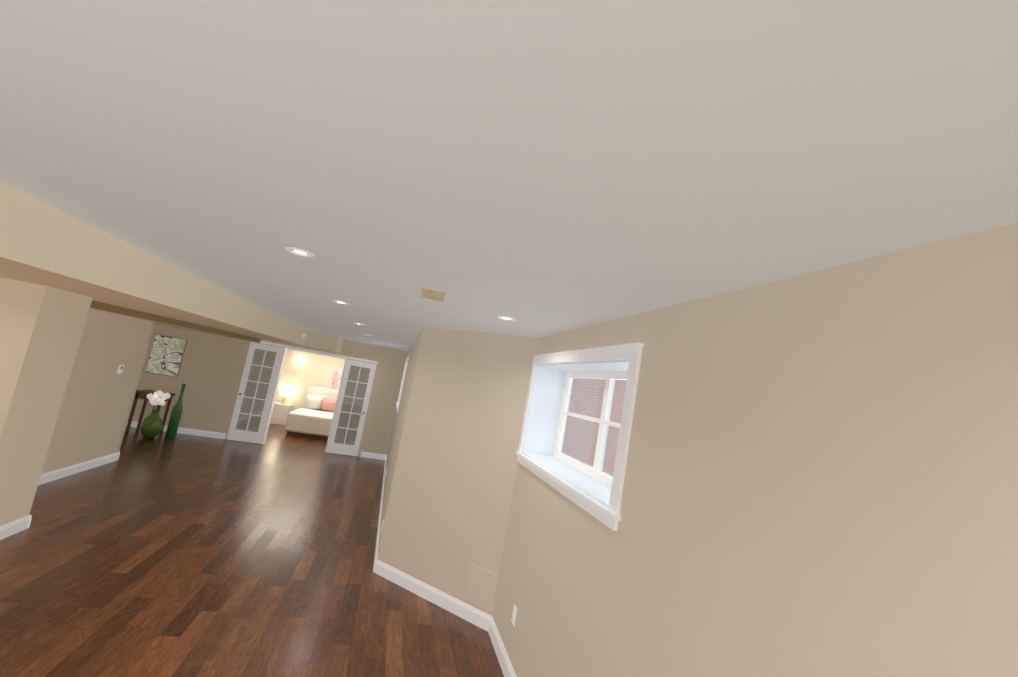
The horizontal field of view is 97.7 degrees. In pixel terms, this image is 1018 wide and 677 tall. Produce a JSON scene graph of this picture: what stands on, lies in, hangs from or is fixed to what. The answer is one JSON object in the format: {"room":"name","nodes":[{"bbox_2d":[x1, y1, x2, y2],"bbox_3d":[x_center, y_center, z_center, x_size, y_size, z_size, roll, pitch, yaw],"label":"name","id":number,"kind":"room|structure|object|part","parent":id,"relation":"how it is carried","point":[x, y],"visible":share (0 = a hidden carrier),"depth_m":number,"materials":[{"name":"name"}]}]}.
{"room":"finished basement","nodes":[
{"label":"finished basement","id":0,"kind":"room"},
{"bbox_2d":[41,309,154,473],"bbox_3d":[-4.317,0.155,1.594,0.280,2.440,10.660,12,-7,-13],"label":"wall","id":1,"kind":"structure","parent":0,"point":[92,415],"depth_m":5.70,"materials":[{"name":"paint"}]},
{"bbox_2d":[38,453,116,484],"bbox_3d":[-5.300,1.597,5.087,0.016,0.115,2.650,12,-7,-13],"label":"baseboard","id":2,"kind":"structure","parent":1,"relation":"attached to","point":[68,471],"depth_m":5.56,"materials":[{"name":"white wood"}]},
{"bbox_2d":[117,365,124,372],"bbox_3d":[-5.287,0.416,6.056,0.024,0.120,0.090,12,-7,-13],"label":"light switch","id":3,"kind":"object","parent":1,"relation":"attached to","point":[120,368],"visible":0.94,"depth_m":6.04,"materials":[{"name":"white plastic"}]},
{"bbox_2d":[0,181,343,352],"bbox_3d":[-3.167,-0.538,3.179,2.370,0.312,13.050,12,-7,-13],"label":"beam","id":4,"kind":"structure","parent":0,"point":[43,243],"depth_m":2.92,"materials":[{"name":"paint"}]},
{"bbox_2d":[90,300,260,342],"bbox_3d":[-5.757,-0.386,6.504,2.480,0.083,5.320,12,-7,-13],"label":"ceiling","id":5,"kind":"structure","parent":0,"point":[105,307],"depth_m":6.24,"materials":[{"name":"paint"}]},
{"bbox_2d":[0,424,503,676],"bbox_3d":[-3.557,1.973,4.673,7.355,0.120,17.100,12,-7,-13],"label":"floor","id":6,"kind":"structure","parent":0,"point":[178,555],"depth_m":3.69,"materials":[{"name":"brown wood"}]},
{"bbox_2d":[0,277,92,525],"bbox_3d":[-4.395,0.561,3.727,0.710,2.128,0.580,12,-7,-13],"label":"wall","id":7,"kind":"structure","parent":6,"relation":"on","point":[41,328],"depth_m":3.73,"materials":[{"name":"paint"}]},
{"bbox_2d":[0,515,31,539],"bbox_3d":[-4.222,1.616,3.691,0.016,0.115,0.612,12,-7,-13],"label":"baseboard","id":8,"kind":"structure","parent":7,"relation":"attached to","point":[14,527],"depth_m":3.82,"materials":[{"name":"white wood"}]},
{"bbox_2d":[126,390,174,431],"bbox_3d":[-6.901,1.407,8.547,0.500,0.760,0.460,12,-7,-13],"label":"side table","id":9,"kind":"object","parent":6,"relation":"on","point":[140,394],"visible":0.65,"depth_m":8.54,"materials":[{"name":"brown wood"}]},
{"bbox_2d":[140,390,169,437],"bbox_3d":[-6.497,1.375,8.156,0.321,0.870,0.320,12,-7,-13],"label":"round vase","id":10,"kind":"object","parent":6,"relation":"on","point":[151,426],"visible":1,"depth_m":8.08,"materials":[{"name":"green glass"}]},
{"bbox_3d":[-6.528,1.555,8.134,0.320,0.500,0.320,12,-7,-13],"label":"glass","id":11,"kind":"part","parent":10,"relation":"part of","materials":[{"name":"green glass"}]},
{"bbox_2d":[165,384,185,438],"bbox_3d":[-6.285,1.367,8.418,0.170,1.020,0.170,12,-7,-13],"label":"bottle vase","id":12,"kind":"object","parent":6,"relation":"on","point":[174,421],"visible":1,"depth_m":8.35,"materials":[{"name":"green glass"}]},
{"bbox_2d":[270,402,292,425],"bbox_3d":[-6.301,2.072,12.258,0.450,0.550,0.430,12,-7,-13],"label":"nightstand","id":13,"kind":"object","parent":6,"relation":"on","point":[280,412],"visible":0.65,"depth_m":12.06,"materials":[{"name":"white wood"}]},
{"bbox_2d":[281,386,290,403],"bbox_3d":[-6.208,1.574,12.315,0.250,0.470,0.250,12,-7,-13],"label":"bedside lamp","id":14,"kind":"object","parent":13,"relation":"on","point":[285,390],"visible":1,"depth_m":12.26,"materials":[{"name":"beige"}]},
{"bbox_3d":[-6.184,1.442,12.331,0.250,0.200,0.250,12,-7,-13],"label":"lamp shade","id":15,"kind":"part","parent":14,"relation":"part of","materials":[{"name":"white fabric"}]},
{"bbox_2d":[285,385,338,440],"bbox_3d":[-4.771,1.981,11.820,1.630,1.150,1.970,12,-7,-13],"label":"bed","id":16,"kind":"object","parent":6,"relation":"on","point":[312,418],"visible":0.56,"depth_m":10.88,"materials":[{"name":"white fabric"}]},
{"bbox_2d":[285,408,338,440],"bbox_3d":[-4.739,2.198,11.501,1.630,0.460,1.370,12,-7,-13],"label":"duvet","id":17,"kind":"object","parent":16,"relation":"on","point":[301,421],"depth_m":10.80,"materials":[{"name":"white fabric"}]},
{"bbox_2d":[305,395,321,409],"bbox_3d":[-5.418,1.764,12.317,0.420,0.380,0.160,12,13,-13],"label":"pillow","id":18,"kind":"object","parent":16,"relation":"on","point":[312,401],"depth_m":12.26,"materials":[{"name":"white fabric"}]},
{"bbox_2d":[320,397,338,411],"bbox_3d":[-5.007,1.839,12.417,0.460,0.400,0.160,12,13,-13],"label":"pillow","id":19,"kind":"object","parent":16,"relation":"on","point":[326,403],"depth_m":12.35,"materials":[{"name":"pink fabric"}]},
{"bbox_2d":[128,324,407,456],"bbox_3d":[-5.074,0.974,9.407,5.650,2.440,0.150,12,-7,-13],"label":"wall","id":20,"kind":"structure","parent":0,"point":[211,371],"depth_m":9.19,"materials":[{"name":"paint"}]},
{"bbox_2d":[145,334,187,376],"bbox_3d":[-6.857,0.343,8.899,0.570,0.780,0.037,12,-7,-13],"label":"framed picture","id":21,"kind":"object","parent":20,"relation":"attached to","point":[166,355],"visible":0.89,"depth_m":8.88,"materials":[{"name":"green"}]},
{"bbox_2d":[126,421,225,438],"bbox_3d":[-6.869,1.773,8.798,2.260,0.115,0.016,12,-7,-13],"label":"baseboard","id":22,"kind":"structure","parent":20,"relation":"attached to","point":[195,432],"depth_m":8.93,"materials":[{"name":"white wood"}]},
{"bbox_2d":[227,342,283,443],"bbox_3d":[-5.246,1.121,9.192,0.635,2.018,0.103,12,-7,-13],"label":"french door","id":23,"kind":"structure","parent":20,"relation":"in","point":[234,433],"depth_m":9.21,"materials":[{"name":"white wood"}]},
{"bbox_3d":[-5.246,1.075,9.231,0.425,1.688,0.004,12,-7,-13],"label":"glass","id":24,"kind":"part","parent":23,"relation":"part of","materials":[{"name":"grey glass"}]},
{"bbox_2d":[260,341,377,451],"bbox_3d":[-4.359,1.295,9.562,2.600,2.095,0.182,12,-7,-13],"label":"door frame","id":25,"kind":"structure","parent":20,"relation":"attached to","point":[274,395],"depth_m":9.50,"materials":[{"name":"white wood"}]},
{"bbox_2d":[327,359,376,455],"bbox_3d":[-3.407,1.498,9.636,0.635,2.018,0.103,12,-7,-13],"label":"french door","id":26,"kind":"structure","parent":20,"relation":"in","point":[342,449],"depth_m":9.65,"materials":[{"name":"white wood"}]},
{"bbox_3d":[-3.407,1.452,9.675,0.425,1.688,0.004,12,-7,-13],"label":"glass","id":27,"kind":"part","parent":26,"relation":"part of","materials":[{"name":"grey glass"}]},
{"bbox_2d":[360,452,385,459],"bbox_3d":[-2.965,2.574,9.740,0.550,0.115,0.016,12,-7,-13],"label":"baseboard","id":28,"kind":"structure","parent":20,"relation":"attached to","point":[373,455],"depth_m":9.73,"materials":[{"name":"white wood"}]},
{"bbox_2d":[275,349,344,410],"bbox_3d":[-5.334,1.352,12.883,4.400,2.440,0.150,12,-7,-13],"label":"wall","id":29,"kind":"structure","parent":0,"point":[312,369],"depth_m":12.68,"materials":[{"name":"paint"}]},
{"bbox_2d":[296,356,301,363],"bbox_3d":[-5.953,0.610,12.600,0.119,0.210,0.119,13,-7,-22],"label":"sconce","id":30,"kind":"object","parent":29,"relation":"attached to","point":[299,359],"visible":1,"depth_m":12.54,"materials":[{"name":"silver metal"}]},
{"bbox_2d":[329,367,342,389],"bbox_3d":[-4.785,1.220,12.939,0.720,0.660,0.033,12,-7,-13],"label":"framed picture","id":31,"kind":"object","parent":29,"relation":"attached to","point":[336,378],"visible":0.21,"depth_m":12.87,"materials":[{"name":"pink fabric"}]},
{"bbox_2d":[377,328,422,556],"bbox_3d":[-1.657,1.310,7.238,0.300,2.440,5.685,12,-7,-13],"label":"wall","id":32,"kind":"structure","parent":0,"point":[396,433],"depth_m":5.65,"materials":[{"name":"paint"}]},
{"bbox_2d":[373,455,386,571],"bbox_3d":[-2.007,2.416,7.064,0.016,0.115,5.685,12,-7,-13],"label":"baseboard","id":33,"kind":"structure","parent":32,"relation":"attached to","point":[377,542],"depth_m":5.50,"materials":[{"name":"white wood"}]},
{"bbox_2d":[396,356,408,412],"bbox_3d":[-1.944,0.888,8.639,0.310,1.020,1.480,12,-7,-13],"label":"window","id":34,"kind":"structure","parent":32,"relation":"in","point":[397,404],"depth_m":7.96,"materials":[{"name":"white"}]},
{"bbox_2d":[377,327,538,615],"bbox_3d":[-0.325,1.178,4.231,1.563,2.440,0.424,6,-8,31],"label":"wall","id":35,"kind":"structure","parent":0,"point":[448,508],"depth_m":4.08,"materials":[{"name":"paint"}]},
{"bbox_2d":[374,560,491,631],"bbox_3d":[-0.724,2.264,3.962,1.351,0.115,0.016,6,-8,31],"label":"baseboard","id":36,"kind":"structure","parent":35,"relation":"attached to","point":[462,610],"depth_m":3.91,"materials":[{"name":"white wood"}]},
{"bbox_2d":[464,563,496,611],"bbox_3d":[-0.240,2.082,3.722,0.270,0.290,0.007,6,-8,31],"label":"access panel","id":37,"kind":"object","parent":35,"relation":"attached to","point":[480,587],"visible":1,"depth_m":3.72,"materials":[{"name":"paint"}]},
{"bbox_2d":[0,0,1017,351],"bbox_3d":[-2.671,-0.664,3.239,7.355,0.120,13.500,12,-7,-13],"label":"ceiling","id":38,"kind":"structure","parent":0,"point":[536,168],"depth_m":0.94,"materials":[{"name":"paint"}]},
{"bbox_2d":[285,247,314,257],"bbox_3d":[-1.062,-0.436,2.258,0.139,0.008,0.139,12,-7,-13],"label":"recessed light","id":39,"kind":"object","parent":38,"relation":"in","point":[290,249],"visible":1,"depth_m":2.24,"materials":[{"name":"white metal"}]},
{"bbox_2d":[332,300,348,304],"bbox_3d":[-1.455,-0.311,3.845,0.139,0.008,0.139,12,-7,-13],"label":"recessed light","id":40,"kind":"object","parent":38,"relation":"in","point":[337,301],"visible":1,"depth_m":3.83,"materials":[{"name":"white"}]},
{"bbox_2d":[422,287,445,301],"bbox_3d":[-0.470,-0.271,2.758,0.142,0.007,0.326,11,-7,-10],"label":"ceiling vent","id":41,"kind":"object","parent":38,"relation":"in","point":[433,294],"visible":0.94,"depth_m":2.74,"materials":[{"name":"beige metal"}]},
{"bbox_2d":[497,316,515,320],"bbox_3d":[-0.020,-0.142,3.166,0.139,0.008,0.139,12,-7,-13],"label":"recessed light","id":42,"kind":"object","parent":38,"relation":"in","point":[509,319],"visible":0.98,"depth_m":3.16,"materials":[{"name":"white"}]},
{"bbox_2d":[492,222,1017,676],"bbox_3d":[1.015,0.983,0.700,0.350,2.440,6.410,12,-7,-13],"label":"wall","id":43,"kind":"structure","parent":0,"point":[821,476],"depth_m":1.24,"materials":[{"name":"paint"}]},
{"bbox_2d":[488,617,515,676],"bbox_3d":[0.641,2.084,0.519,0.016,0.115,6.410,12,-7,-13],"label":"baseboard","id":44,"kind":"structure","parent":43,"relation":"attached to","point":[502,656],"depth_m":3.24,"materials":[{"name":"white wood"}]},
{"bbox_2d":[511,605,516,625],"bbox_3d":[0.035,1.964,3.153,0.008,0.116,0.072,12,-7,-13],"label":"electrical outlet","id":45,"kind":"object","parent":43,"relation":"attached to","point":[514,615],"visible":1,"depth_m":3.14,"materials":[{"name":"white plastic"}]},
{"bbox_2d":[515,342,643,530],"bbox_3d":[0.509,0.558,3.010,0.360,0.904,1.751,12,-7,-13],"label":"window","id":46,"kind":"structure","parent":43,"relation":"in","point":[610,517],"depth_m":2.92,"materials":[{"name":"white wood"}]},
{"bbox_2d":[522,359,628,506],"bbox_3d":[0.508,0.561,3.027,0.292,0.753,1.595,12,-7,-13],"label":"window recess","id":47,"kind":"object","parent":46,"relation":"attached to","point":[540,437],"visible":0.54,"depth_m":3.74,"materials":[{"name":"white paint"}]},
{"bbox_3d":[0.656,0.591,3.063,0.042,0.729,1.571,12,-7,-13],"label":"frame","id":48,"kind":"part","parent":46,"relation":"part of","materials":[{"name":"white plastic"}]},
{"bbox_3d":[0.653,0.590,3.062,0.004,0.629,1.471,12,-7,-13],"label":"glass","id":49,"kind":"part","parent":46,"relation":"part of","materials":[{"name":"glass"}]},
{"label":"outside","id":50,"kind":"structure","parent":0,"visible":0},
{"bbox_2d":[562,378,625,476],"bbox_3d":[1.442,0.643,3.419,0.200,4.100,7.000,12,-7,-13],"label":"brick wall","id":51,"kind":"structure","parent":50,"point":[594,407],"depth_m":4.96,"materials":[{"name":"brown brick"}]}
]}

